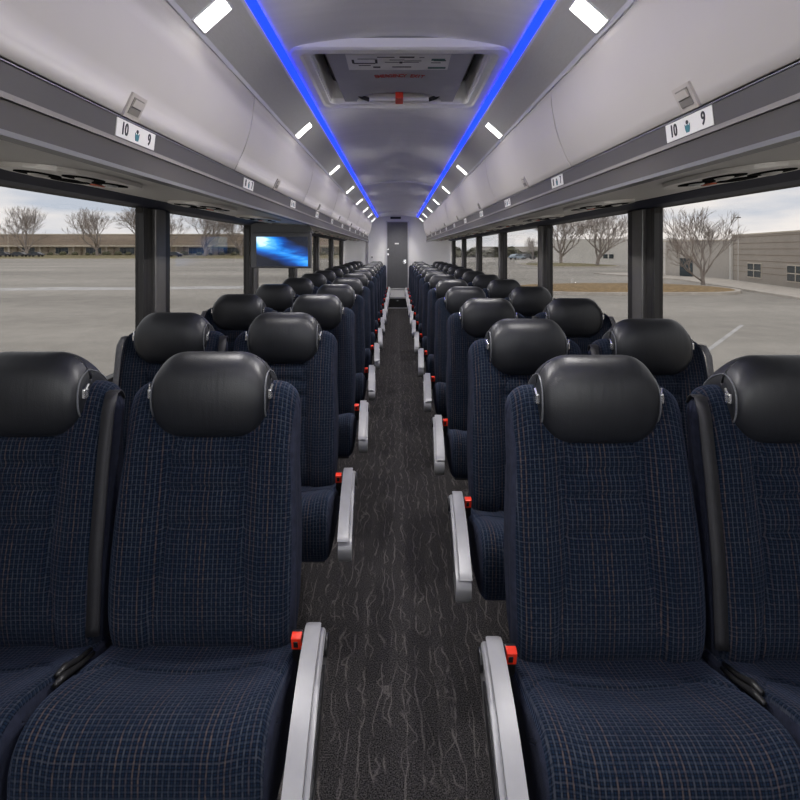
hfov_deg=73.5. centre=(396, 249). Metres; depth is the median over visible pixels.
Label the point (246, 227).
window
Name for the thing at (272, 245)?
monitor
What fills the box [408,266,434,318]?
seat
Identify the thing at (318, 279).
seat
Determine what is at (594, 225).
bare tree
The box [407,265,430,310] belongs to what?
seat
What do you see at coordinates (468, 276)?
seat
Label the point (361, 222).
bin
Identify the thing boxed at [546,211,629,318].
trim
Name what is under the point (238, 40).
trim
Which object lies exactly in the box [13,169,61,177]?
air vent
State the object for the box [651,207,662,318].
trim
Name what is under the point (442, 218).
bin
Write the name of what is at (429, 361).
seat cushion
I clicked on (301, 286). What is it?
seat
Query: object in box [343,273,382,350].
seat
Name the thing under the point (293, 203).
number sign
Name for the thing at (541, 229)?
trim
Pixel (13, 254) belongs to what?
car
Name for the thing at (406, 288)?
seat
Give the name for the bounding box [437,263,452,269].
seat
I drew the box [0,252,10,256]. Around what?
car
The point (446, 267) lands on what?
seat
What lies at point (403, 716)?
floor
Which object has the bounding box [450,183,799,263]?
wall
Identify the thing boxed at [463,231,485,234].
panel
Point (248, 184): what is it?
number sign
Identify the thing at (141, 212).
window frame
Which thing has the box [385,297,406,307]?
step
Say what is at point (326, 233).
panel
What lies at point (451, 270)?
seat
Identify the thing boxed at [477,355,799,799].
seat
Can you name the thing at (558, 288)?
traffic island
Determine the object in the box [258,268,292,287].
window
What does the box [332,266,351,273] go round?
seat
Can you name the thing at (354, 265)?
seat
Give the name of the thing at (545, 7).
recessed light
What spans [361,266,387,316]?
seat
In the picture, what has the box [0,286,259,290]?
curb
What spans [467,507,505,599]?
seat cushion
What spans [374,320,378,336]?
seat cushion
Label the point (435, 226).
bin
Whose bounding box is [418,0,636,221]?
ceiling panel
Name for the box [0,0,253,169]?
bin
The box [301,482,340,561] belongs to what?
seat cushion
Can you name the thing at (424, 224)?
bin
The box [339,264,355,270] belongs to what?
seat
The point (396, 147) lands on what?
ceiling
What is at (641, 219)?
trim
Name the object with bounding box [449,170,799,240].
trim
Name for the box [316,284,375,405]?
seat
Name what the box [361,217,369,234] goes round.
bin
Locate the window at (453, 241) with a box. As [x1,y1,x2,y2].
[453,241,454,264]
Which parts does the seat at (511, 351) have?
armrest, seat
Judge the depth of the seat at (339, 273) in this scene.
7.10 m
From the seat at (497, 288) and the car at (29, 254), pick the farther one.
the car at (29, 254)
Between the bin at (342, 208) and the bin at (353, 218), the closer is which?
the bin at (342, 208)
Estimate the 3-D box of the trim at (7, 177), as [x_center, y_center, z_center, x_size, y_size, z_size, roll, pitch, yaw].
[-1.140,-0.225,4.800,0.100,0.050,14.000,0,0,0]
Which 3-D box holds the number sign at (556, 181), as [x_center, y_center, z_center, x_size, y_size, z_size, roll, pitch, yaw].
[0.651,-0.279,2.180,0.007,0.042,0.150,0,0,0]
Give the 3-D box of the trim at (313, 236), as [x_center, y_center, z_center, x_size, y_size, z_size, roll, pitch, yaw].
[-1.204,0.180,8.023,0.072,0.760,0.235,0,0,0]
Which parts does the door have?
panel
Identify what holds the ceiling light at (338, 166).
attached to the trim at (238, 40)
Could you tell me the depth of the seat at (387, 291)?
10.48 m
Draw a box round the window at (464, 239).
[464,239,465,267]
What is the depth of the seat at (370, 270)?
7.08 m
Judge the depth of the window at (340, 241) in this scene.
11.46 m
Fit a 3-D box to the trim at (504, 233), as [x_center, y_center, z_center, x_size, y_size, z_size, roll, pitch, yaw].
[1.225,0.168,5.340,0.040,0.785,1.570,0,0,0]
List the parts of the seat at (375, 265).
seat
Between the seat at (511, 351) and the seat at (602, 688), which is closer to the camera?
the seat at (602, 688)
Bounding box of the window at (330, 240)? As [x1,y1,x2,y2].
[329,239,331,267]
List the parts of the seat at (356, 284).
seat, armrest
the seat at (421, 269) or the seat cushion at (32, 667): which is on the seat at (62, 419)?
the seat cushion at (32, 667)
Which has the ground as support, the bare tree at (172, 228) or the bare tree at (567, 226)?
the bare tree at (567, 226)
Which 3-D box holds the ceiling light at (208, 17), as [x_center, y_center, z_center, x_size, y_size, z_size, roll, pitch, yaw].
[-0.506,-0.648,1.470,0.086,0.078,0.094,0,0,0]
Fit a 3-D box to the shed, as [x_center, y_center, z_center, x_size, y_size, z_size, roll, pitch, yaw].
[52.510,0.650,199.950,45.000,3.700,20.100,0,0,0]
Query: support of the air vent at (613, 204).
attached to the panel at (609, 203)
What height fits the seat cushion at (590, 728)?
0.199 m
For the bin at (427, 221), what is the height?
0.500 m
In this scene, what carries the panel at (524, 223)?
attached to the wall at (793, 185)
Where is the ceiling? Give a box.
[257,0,543,217]
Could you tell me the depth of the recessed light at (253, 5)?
2.20 m
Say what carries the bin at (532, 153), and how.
attached to the wall at (793, 185)
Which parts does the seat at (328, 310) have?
seat, armrest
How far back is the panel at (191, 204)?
2.36 m
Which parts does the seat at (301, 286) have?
seat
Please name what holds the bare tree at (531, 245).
on the ground
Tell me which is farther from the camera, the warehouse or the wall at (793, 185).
the warehouse
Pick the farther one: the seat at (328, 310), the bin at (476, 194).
the bin at (476, 194)
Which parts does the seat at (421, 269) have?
seat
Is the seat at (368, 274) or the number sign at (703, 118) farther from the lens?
the seat at (368, 274)
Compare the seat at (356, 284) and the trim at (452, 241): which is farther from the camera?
the trim at (452, 241)
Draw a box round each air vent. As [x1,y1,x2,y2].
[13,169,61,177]
[61,175,104,182]
[174,203,196,206]
[200,206,221,209]
[580,205,601,208]
[605,203,627,205]
[702,173,747,180]
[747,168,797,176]
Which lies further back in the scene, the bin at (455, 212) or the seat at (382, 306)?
the seat at (382, 306)
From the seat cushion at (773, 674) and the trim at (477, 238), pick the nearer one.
the seat cushion at (773, 674)
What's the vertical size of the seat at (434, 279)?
1.043 m
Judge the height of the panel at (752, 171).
0.035 m
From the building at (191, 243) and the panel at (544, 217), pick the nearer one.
the panel at (544, 217)
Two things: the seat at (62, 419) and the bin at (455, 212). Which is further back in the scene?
the bin at (455, 212)
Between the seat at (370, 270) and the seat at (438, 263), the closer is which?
the seat at (370, 270)
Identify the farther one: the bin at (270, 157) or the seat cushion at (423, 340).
the seat cushion at (423, 340)
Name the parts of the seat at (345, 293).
seat, armrest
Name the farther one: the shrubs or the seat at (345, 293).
the shrubs
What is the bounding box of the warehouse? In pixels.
[553,238,682,264]
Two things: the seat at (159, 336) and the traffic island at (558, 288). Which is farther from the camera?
the traffic island at (558, 288)
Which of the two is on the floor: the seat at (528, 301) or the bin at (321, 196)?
the seat at (528, 301)
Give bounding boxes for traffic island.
[518,263,619,267]
[521,283,741,294]
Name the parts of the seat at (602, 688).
armrest, seat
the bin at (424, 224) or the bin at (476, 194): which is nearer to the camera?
the bin at (476, 194)
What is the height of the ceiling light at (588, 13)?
0.078 m
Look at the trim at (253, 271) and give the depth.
4.39 m
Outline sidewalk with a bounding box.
[593,273,799,299]
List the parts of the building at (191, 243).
roof trim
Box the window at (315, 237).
[314,236,316,272]
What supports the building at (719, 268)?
on the ground
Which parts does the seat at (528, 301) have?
seat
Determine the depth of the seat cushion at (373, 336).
5.05 m
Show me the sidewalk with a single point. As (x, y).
(780, 291)
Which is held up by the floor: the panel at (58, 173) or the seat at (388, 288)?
the seat at (388, 288)
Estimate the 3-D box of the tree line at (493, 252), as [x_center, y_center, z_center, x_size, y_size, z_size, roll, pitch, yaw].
[75.844,1.224,182.235,116.820,5.454,10.559,0,0,0]
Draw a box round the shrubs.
[8,251,338,254]
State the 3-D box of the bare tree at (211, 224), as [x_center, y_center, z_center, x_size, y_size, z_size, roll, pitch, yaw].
[-58.771,-5.628,169.913,21.676,16.284,16.764,0,0,35]
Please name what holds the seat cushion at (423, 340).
on the seat at (434, 279)
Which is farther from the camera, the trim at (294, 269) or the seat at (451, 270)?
the seat at (451, 270)
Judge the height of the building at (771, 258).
3.780 m
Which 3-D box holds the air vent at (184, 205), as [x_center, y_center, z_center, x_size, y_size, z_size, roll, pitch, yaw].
[-0.941,-0.200,2.385,0.084,0.011,0.136,0,0,-4]
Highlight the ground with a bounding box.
[0,257,799,375]
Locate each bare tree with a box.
[0,205,53,255]
[56,207,114,255]
[114,207,173,234]
[170,214,190,247]
[184,216,243,255]
[204,220,243,255]
[522,237,537,259]
[527,218,602,262]
[564,214,627,264]
[663,207,749,285]
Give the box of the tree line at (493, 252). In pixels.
[456,246,537,257]
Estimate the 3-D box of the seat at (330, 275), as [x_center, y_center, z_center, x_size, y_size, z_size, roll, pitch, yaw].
[-0.844,0.759,6.139,0.431,1.043,0.494,0,0,0]
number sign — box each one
[115,117,155,150]
[243,177,253,190]
[290,200,295,207]
[504,198,510,206]
[551,174,563,188]
[665,105,713,142]
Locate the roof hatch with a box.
[290,38,509,108]
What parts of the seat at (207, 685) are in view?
seat, armrest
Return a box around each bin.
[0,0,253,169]
[233,97,313,202]
[301,161,337,216]
[330,187,351,223]
[344,202,359,228]
[355,211,365,231]
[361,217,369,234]
[423,221,428,235]
[425,216,433,234]
[430,210,440,231]
[436,201,450,228]
[445,186,467,223]
[459,159,497,215]
[485,91,574,201]
[551,0,799,165]
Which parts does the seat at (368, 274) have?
seat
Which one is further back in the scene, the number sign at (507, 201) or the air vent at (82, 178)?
the number sign at (507, 201)
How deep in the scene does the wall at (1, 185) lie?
2.17 m
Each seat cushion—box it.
[0,635,110,799]
[7,642,297,799]
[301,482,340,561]
[338,413,357,456]
[355,373,366,403]
[364,348,371,373]
[370,332,375,350]
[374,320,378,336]
[417,323,422,340]
[421,336,427,356]
[425,354,434,376]
[432,382,446,415]
[444,428,467,477]
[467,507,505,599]
[510,657,799,799]
[702,648,799,748]
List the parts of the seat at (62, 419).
seat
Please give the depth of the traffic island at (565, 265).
78.93 m
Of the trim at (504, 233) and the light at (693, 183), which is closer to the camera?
the light at (693, 183)
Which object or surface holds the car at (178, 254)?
on the grass verge
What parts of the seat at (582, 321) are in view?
seat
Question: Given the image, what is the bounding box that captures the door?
[386,221,408,296]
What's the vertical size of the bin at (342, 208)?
0.500 m
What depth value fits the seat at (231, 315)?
2.84 m
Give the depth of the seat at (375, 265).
8.79 m
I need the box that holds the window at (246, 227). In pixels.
[168,211,249,311]
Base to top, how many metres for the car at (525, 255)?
1.448 m
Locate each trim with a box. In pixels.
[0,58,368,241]
[0,169,345,240]
[135,208,167,329]
[165,0,376,222]
[250,225,257,293]
[288,268,296,277]
[313,236,318,272]
[328,239,333,267]
[339,241,342,264]
[366,182,429,213]
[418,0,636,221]
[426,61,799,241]
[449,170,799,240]
[452,241,455,264]
[462,239,466,267]
[476,237,478,270]
[498,233,502,278]
[503,226,538,278]
[538,225,552,296]
[546,211,629,318]
[630,208,651,318]
[651,207,662,318]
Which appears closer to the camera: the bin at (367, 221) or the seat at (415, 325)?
the seat at (415, 325)
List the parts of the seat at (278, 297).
seat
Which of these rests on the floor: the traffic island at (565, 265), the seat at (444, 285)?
the seat at (444, 285)
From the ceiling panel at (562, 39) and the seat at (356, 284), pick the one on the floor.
the seat at (356, 284)
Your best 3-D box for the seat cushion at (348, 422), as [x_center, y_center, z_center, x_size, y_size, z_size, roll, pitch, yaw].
[-0.419,0.882,2.679,0.423,0.199,0.373,0,0,0]
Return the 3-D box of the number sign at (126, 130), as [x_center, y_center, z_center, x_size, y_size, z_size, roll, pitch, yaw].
[-0.631,-0.279,1.300,0.007,0.042,0.190,0,0,0]
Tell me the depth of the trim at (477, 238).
7.97 m
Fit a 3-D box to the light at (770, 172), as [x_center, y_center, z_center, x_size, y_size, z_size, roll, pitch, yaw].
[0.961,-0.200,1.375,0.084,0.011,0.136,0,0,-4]
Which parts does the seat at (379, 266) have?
seat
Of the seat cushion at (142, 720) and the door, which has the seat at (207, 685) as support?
the seat cushion at (142, 720)
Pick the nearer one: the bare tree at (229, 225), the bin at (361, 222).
the bin at (361, 222)
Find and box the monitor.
[251,223,313,267]
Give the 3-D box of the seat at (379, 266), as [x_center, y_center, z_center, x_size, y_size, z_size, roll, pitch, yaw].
[-0.384,0.759,9.502,0.501,1.043,0.570,0,0,0]
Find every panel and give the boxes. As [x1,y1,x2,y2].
[0,161,142,189]
[168,200,236,211]
[235,215,280,221]
[313,232,332,234]
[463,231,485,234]
[475,228,501,231]
[492,222,525,227]
[518,214,563,221]
[563,199,634,210]
[662,160,799,188]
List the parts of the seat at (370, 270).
seat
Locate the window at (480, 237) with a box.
[479,236,481,270]
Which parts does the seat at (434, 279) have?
armrest, seat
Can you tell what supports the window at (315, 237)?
in the wall at (1, 185)
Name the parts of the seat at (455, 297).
armrest, seat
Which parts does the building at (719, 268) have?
door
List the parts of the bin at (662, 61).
latch pull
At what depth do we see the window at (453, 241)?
11.46 m
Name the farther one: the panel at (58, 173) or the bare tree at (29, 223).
the bare tree at (29, 223)
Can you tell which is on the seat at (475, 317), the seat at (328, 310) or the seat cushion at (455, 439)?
the seat cushion at (455, 439)
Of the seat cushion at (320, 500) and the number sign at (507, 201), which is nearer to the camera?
the seat cushion at (320, 500)
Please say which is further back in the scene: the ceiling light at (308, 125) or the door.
the door
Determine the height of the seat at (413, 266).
1.043 m
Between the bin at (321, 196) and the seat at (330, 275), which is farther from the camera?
the seat at (330, 275)
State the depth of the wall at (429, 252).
12.20 m
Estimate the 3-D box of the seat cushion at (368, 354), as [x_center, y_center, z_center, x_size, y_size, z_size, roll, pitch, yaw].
[-0.419,0.882,4.378,0.423,0.199,0.373,0,0,0]
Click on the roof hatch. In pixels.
(367, 73)
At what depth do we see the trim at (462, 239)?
9.71 m
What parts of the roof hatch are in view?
handle arm, lid panel, lid, handle arm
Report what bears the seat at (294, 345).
on the floor
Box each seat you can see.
[0,351,125,799]
[7,351,328,799]
[113,312,228,458]
[201,294,276,350]
[233,312,356,561]
[254,284,299,311]
[282,278,318,294]
[284,294,369,457]
[301,273,332,286]
[315,270,339,281]
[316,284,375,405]
[325,268,344,277]
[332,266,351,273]
[332,278,379,374]
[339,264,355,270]
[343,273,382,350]
[345,263,358,268]
[351,270,384,336]
[356,268,385,326]
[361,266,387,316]
[365,264,388,308]
[368,263,388,303]
[370,262,389,300]
[373,261,389,296]
[405,261,421,291]
[405,262,423,299]
[406,263,428,304]
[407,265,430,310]
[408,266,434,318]
[410,268,440,326]
[412,271,446,340]
[414,274,455,356]
[417,279,467,376]
[423,286,487,417]
[431,298,524,479]
[434,262,446,267]
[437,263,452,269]
[441,265,456,271]
[446,266,464,274]
[447,319,581,602]
[452,268,473,278]
[458,271,484,283]
[468,274,499,288]
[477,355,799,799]
[482,279,520,298]
[504,286,554,318]
[531,298,615,354]
[587,319,713,457]
[686,355,799,748]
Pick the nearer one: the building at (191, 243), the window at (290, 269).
the window at (290, 269)
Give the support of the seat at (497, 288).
on the floor
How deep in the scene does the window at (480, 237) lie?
7.88 m
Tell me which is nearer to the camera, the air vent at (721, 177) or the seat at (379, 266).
the air vent at (721, 177)
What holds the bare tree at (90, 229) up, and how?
on the grass verge
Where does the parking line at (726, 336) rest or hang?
on the ground
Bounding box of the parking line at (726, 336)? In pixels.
[703,325,743,354]
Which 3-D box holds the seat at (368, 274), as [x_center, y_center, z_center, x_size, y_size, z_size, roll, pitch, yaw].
[-0.384,0.759,6.102,0.501,1.043,0.570,0,0,0]
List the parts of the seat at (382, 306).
seat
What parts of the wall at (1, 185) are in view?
panel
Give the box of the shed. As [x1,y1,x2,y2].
[474,247,537,251]
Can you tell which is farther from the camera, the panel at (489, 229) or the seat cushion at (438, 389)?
the panel at (489, 229)
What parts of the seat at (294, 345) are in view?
seat, armrest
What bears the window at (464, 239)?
in the wall at (793, 185)
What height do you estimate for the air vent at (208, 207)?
0.016 m
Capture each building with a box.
[0,233,338,254]
[663,239,729,278]
[729,230,799,288]
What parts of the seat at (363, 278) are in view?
seat, armrest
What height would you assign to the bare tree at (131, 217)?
16.368 m
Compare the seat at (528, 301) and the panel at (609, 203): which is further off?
the seat at (528, 301)
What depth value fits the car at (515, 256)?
138.80 m
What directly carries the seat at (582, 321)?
on the floor
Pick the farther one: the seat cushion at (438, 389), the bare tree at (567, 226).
the bare tree at (567, 226)
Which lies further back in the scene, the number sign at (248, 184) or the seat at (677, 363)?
the number sign at (248, 184)
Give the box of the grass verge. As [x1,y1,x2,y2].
[0,255,338,258]
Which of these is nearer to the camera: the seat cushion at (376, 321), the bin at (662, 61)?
the bin at (662, 61)
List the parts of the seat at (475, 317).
armrest, seat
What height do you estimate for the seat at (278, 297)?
1.043 m
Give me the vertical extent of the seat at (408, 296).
1.043 m
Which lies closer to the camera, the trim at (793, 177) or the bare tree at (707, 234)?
the trim at (793, 177)
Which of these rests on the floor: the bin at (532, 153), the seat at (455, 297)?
the seat at (455, 297)
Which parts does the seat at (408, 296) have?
seat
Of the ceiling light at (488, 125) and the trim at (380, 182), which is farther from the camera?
the trim at (380, 182)
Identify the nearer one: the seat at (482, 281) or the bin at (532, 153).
the bin at (532, 153)
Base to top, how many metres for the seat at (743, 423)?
1.043 m
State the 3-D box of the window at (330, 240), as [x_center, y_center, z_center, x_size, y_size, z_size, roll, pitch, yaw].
[-1.205,0.168,8.920,0.040,0.785,1.570,0,0,0]
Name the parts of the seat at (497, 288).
seat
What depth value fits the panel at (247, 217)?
3.32 m
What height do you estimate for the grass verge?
0.970 m
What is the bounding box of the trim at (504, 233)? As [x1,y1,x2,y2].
[503,226,538,278]
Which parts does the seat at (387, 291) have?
seat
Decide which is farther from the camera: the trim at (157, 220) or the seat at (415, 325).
the seat at (415, 325)
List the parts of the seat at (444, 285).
armrest, seat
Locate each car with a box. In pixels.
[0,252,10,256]
[10,252,26,256]
[27,252,44,256]
[170,252,183,256]
[509,254,524,259]
[521,254,536,258]
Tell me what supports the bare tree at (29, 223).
on the grass verge
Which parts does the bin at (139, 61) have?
latch pull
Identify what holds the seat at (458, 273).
on the floor
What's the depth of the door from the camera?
12.18 m
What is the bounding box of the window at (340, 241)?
[340,241,341,264]
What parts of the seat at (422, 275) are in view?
seat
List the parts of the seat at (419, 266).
seat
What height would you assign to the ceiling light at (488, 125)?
0.078 m
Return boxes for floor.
[107,308,705,799]
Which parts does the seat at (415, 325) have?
seat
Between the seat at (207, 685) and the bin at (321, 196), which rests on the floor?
the seat at (207, 685)
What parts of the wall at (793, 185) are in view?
panel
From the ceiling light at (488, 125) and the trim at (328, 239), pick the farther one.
the trim at (328, 239)
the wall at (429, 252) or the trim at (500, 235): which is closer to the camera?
the trim at (500, 235)
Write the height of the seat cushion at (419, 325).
0.199 m
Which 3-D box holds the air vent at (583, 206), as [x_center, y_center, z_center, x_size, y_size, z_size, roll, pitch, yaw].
[0.859,-0.192,2.378,0.084,0.011,0.132,0,0,-4]
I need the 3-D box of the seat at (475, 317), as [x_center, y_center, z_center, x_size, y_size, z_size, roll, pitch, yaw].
[0.404,0.759,2.462,0.501,1.043,0.570,0,0,0]
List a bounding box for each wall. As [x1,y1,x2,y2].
[0,183,344,263]
[345,215,449,265]
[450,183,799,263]
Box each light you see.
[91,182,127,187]
[191,0,232,33]
[245,0,377,216]
[294,122,312,138]
[329,165,339,174]
[417,0,555,216]
[456,164,467,174]
[485,122,502,138]
[568,0,609,33]
[678,180,715,186]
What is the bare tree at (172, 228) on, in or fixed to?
on the grass verge
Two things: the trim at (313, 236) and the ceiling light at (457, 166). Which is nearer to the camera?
the ceiling light at (457, 166)
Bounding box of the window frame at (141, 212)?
[105,207,146,381]
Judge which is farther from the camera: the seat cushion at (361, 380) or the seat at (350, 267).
the seat at (350, 267)

